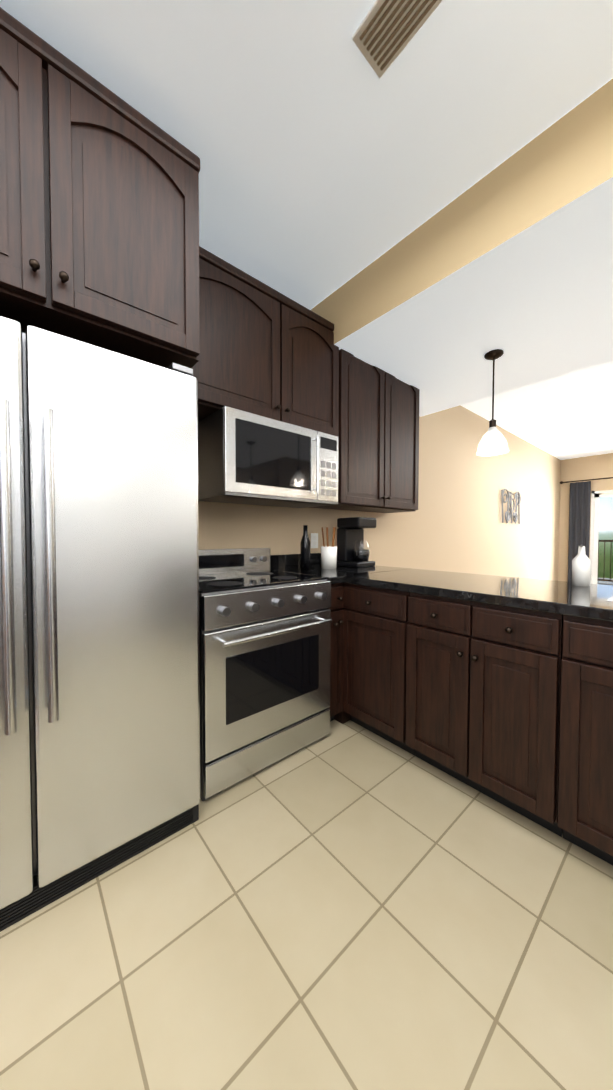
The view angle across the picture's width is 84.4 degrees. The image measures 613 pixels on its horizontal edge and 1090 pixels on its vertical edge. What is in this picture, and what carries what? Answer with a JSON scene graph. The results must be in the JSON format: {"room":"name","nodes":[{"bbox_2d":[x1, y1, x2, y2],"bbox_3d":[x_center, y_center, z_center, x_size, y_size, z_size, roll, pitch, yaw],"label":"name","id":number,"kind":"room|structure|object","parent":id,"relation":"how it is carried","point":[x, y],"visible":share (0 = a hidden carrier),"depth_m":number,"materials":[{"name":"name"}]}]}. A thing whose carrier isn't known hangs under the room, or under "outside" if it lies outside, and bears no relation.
{"room":"kitchen","nodes":[
{"label":"kitchen","id":0,"kind":"room"},
{"bbox_2d":[0,720,612,1089],"bbox_3d":[0.214,1.145,0.414,2.370,0.009,3.705,-1,2,-41],"label":"floor","id":1,"kind":"structure","parent":0,"point":[350,905],"depth_m":0.94,"materials":[{"name":"beige tile"}]},
{"bbox_2d":[0,316,199,931],"bbox_3d":[-0.969,0.223,1.278,0.900,1.800,0.783,-1,2,-41],"label":"refrigerator","id":2,"kind":"object","parent":1,"relation":"on","point":[99,680],"visible":1,"depth_m":1.09,"materials":[{"name":"silver metal"}]},
{"bbox_2d":[199,548,331,800],"bbox_3d":[-0.334,0.570,1.893,0.750,1.075,0.712,-1,2,-41],"label":"range","id":3,"kind":"object","parent":1,"relation":"on","point":[264,653],"visible":0.83,"depth_m":1.64,"materials":[{"name":"silver metal"}]},
{"bbox_2d":[270,553,612,864],"bbox_3d":[1.419,0.627,0.901,1.088,1.021,4.508,-1,2,-41],"label":"base cabinet","id":4,"kind":"object","parent":1,"relation":"on","point":[499,689],"visible":0.98,"depth_m":1.42,"materials":[{"name":"brown wood"}]},
{"bbox_2d":[300,525,309,569],"bbox_3d":[-0.008,0.018,2.356,0.068,0.310,0.070,-1,2,-41],"label":"bottle","id":5,"kind":"object","parent":4,"relation":"on","point":[305,553],"visible":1,"depth_m":2.33,"materials":[{"name":"black glass"}]},
{"bbox_2d":[321,527,336,568],"bbox_3d":[0.164,0.021,2.464,0.120,0.299,0.120,-1,2,-41],"label":"utensil canister","id":6,"kind":"object","parent":4,"relation":"on","point":[328,557],"visible":1,"depth_m":2.42,"materials":[{"name":"white ceramic"}]},
{"bbox_2d":[337,517,375,566],"bbox_3d":[0.397,-0.024,2.667,0.220,0.378,0.232,-1,2,-41],"label":"coffee maker","id":7,"kind":"object","parent":4,"relation":"on","point":[352,551],"visible":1,"depth_m":2.62,"materials":[{"name":"black plastic"}]},
{"bbox_2d":[572,543,590,585],"bbox_3d":[1.321,0.093,1.627,0.087,0.204,0.074,-1,2,-41],"label":"vase","id":8,"kind":"object","parent":4,"relation":"on","point":[581,568],"visible":1,"depth_m":1.61,"materials":[{"name":"white ceramic"}]},
{"bbox_2d":[0,0,612,459],"bbox_3d":[2.356,-1.685,1.738,18.800,0.001,15.000,-1,2,-41],"label":"ceiling","id":9,"kind":"structure","parent":0,"point":[330,162],"depth_m":1.30,"materials":[{"name":"white paint"}]},
{"bbox_2d":[352,0,441,78],"bbox_3d":[0.303,-1.660,1.045,0.150,0.015,0.300,-1,2,-41],"label":"ceiling vent","id":10,"kind":"object","parent":9,"relation":"in","point":[386,31],"visible":1,"depth_m":1.08,"materials":[{"name":"beige metal"}]},
{"bbox_2d":[198,405,560,580],"bbox_3d":[1.878,-0.356,4.319,9.650,2.800,0.120,-1,2,-41],"label":"wall","id":11,"kind":"structure","parent":0,"point":[453,523],"depth_m":4.18,"materials":[{"name":"beige paint"}]},
{"bbox_2d":[0,7,223,386],"bbox_3d":[-0.977,-1.118,1.298,1.029,0.760,0.709,-1,2,-41],"label":"upper cabinet","id":12,"kind":"object","parent":11,"relation":"attached to","point":[100,247],"depth_m":1.10,"materials":[{"name":"brown wood"}]},
{"bbox_2d":[197,261,291,423],"bbox_3d":[-0.485,-1.105,1.952,0.697,0.760,0.359,-1,2,-41],"label":"upper cabinet","id":13,"kind":"object","parent":11,"relation":"attached to","point":[255,377],"depth_m":1.88,"materials":[{"name":"brown wood"}]},
{"bbox_2d":[198,406,337,507],"bbox_3d":[-0.218,-0.495,2.135,0.830,0.452,0.449,-1,2,-41],"label":"microwave","id":14,"kind":"object","parent":13,"relation":"attached to","point":[244,457],"visible":0.96,"depth_m":1.92,"materials":[{"name":"silver metal"}]},
{"bbox_2d":[311,533,317,547],"bbox_3d":[0.064,-0.034,2.686,0.076,0.120,0.008,-1,2,-41],"label":"outlet","id":15,"kind":"object","parent":11,"relation":"attached to","point":[314,540],"visible":1,"depth_m":2.68,"materials":[{"name":"white plastic"}]},
{"bbox_2d":[292,300,343,438],"bbox_3d":[-0.101,-1.113,2.281,0.562,0.760,0.359,-1,2,-41],"label":"upper cabinet","id":16,"kind":"object","parent":11,"relation":"attached to","point":[317,363],"depth_m":2.19,"materials":[{"name":"brown wood"}]},
{"bbox_2d":[308,350,419,512],"bbox_3d":[0.475,-0.901,2.781,1.084,1.210,0.359,-1,2,-41],"label":"upper cabinet","id":17,"kind":"object","parent":11,"relation":"attached to","point":[378,452],"depth_m":2.63,"materials":[{"name":"brown wood"}]},
{"bbox_2d":[501,489,520,523],"bbox_3d":[3.257,-0.609,5.377,0.814,0.534,0.021,-1,2,-41],"label":"picture","id":18,"kind":"object","parent":11,"relation":"attached to","point":[515,515],"visible":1,"depth_m":5.36,"materials":[{"name":"grey"}]},
{"bbox_2d":[311,79,612,416],"bbox_3d":[1.811,-1.494,1.164,2.380,0.348,4.530,-1,2,-41],"label":"ceiling bulkhead","id":19,"kind":"object","parent":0,"point":[511,257],"visible":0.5,"depth_m":1.80,"materials":[{"name":"white paint"}]},
{"bbox_2d":[476,349,508,455],"bbox_3d":[1.326,-1.006,2.403,0.201,0.694,0.204,-1,2,-41],"label":"pendant light","id":20,"kind":"object","parent":19,"relation":"hanging from","point":[493,441],"visible":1,"depth_m":2.38,"materials":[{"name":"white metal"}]},
{"bbox_2d":[558,453,612,581],"bbox_3d":[7.053,-0.383,5.596,0.132,2.800,4.680,-1,2,-41],"label":"wall","id":21,"kind":"structure","parent":0,"point":[589,467],"depth_m":7.13,"materials":[{"name":"beige paint"}]},
{"bbox_2d":[560,477,612,483],"bbox_3d":[6.468,-1.298,6.070,0.128,0.060,3.137,-1,2,-41],"label":"curtain rod","id":22,"kind":"object","parent":21,"relation":"attached to","point":[561,482],"visible":1,"depth_m":6.90,"materials":[{"name":"brown metal"}]},
{"bbox_2d":[568,481,590,581],"bbox_3d":[5.646,-0.174,7.005,0.088,2.240,0.341,-1,2,-41],"label":"curtain","id":23,"kind":"object","parent":22,"relation":"hanging from","point":[579,511],"visible":0.65,"depth_m":6.99,"materials":[{"name":"fabric"}]},
{"bbox_2d":[590,490,612,584],"bbox_3d":[6.562,-0.040,6.186,0.080,2.080,2.120,-1,2,-41],"label":"window frame","id":24,"kind":"structure","parent":21,"relation":"in","point":[595,519],"depth_m":6.92,"materials":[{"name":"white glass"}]},
{"bbox_2d":[597,578,612,583],"bbox_3d":[2.351,1.144,1.817,18.800,0.060,15.000,-1,2,-41],"label":"floor","id":25,"kind":"structure","parent":0,"point":[607,582],"depth_m":8.65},
{"label":"outside","id":26,"kind":"structure","parent":0,"visible":0},
{"bbox_2d":[598,497,612,578],"bbox_3d":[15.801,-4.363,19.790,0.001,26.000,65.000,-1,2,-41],"label":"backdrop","id":27,"kind":"structure","parent":26,"point":[604,524],"depth_m":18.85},
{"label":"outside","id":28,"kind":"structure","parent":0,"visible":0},
{"bbox_3d":[7.164,0.974,6.931,1.730,0.012,5.500,-1,2,-41],"label":"floor","id":29,"kind":"structure","parent":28,"visible":0},
{"bbox_2d":[597,540,612,581],"bbox_3d":[7.759,0.426,7.445,0.060,1.058,5.330,-1,2,-41],"label":"balcony railing","id":30,"kind":"object","parent":29,"relation":"on","point":[604,541],"depth_m":8.12,"materials":[{"name":"brown metal"}]}
]}

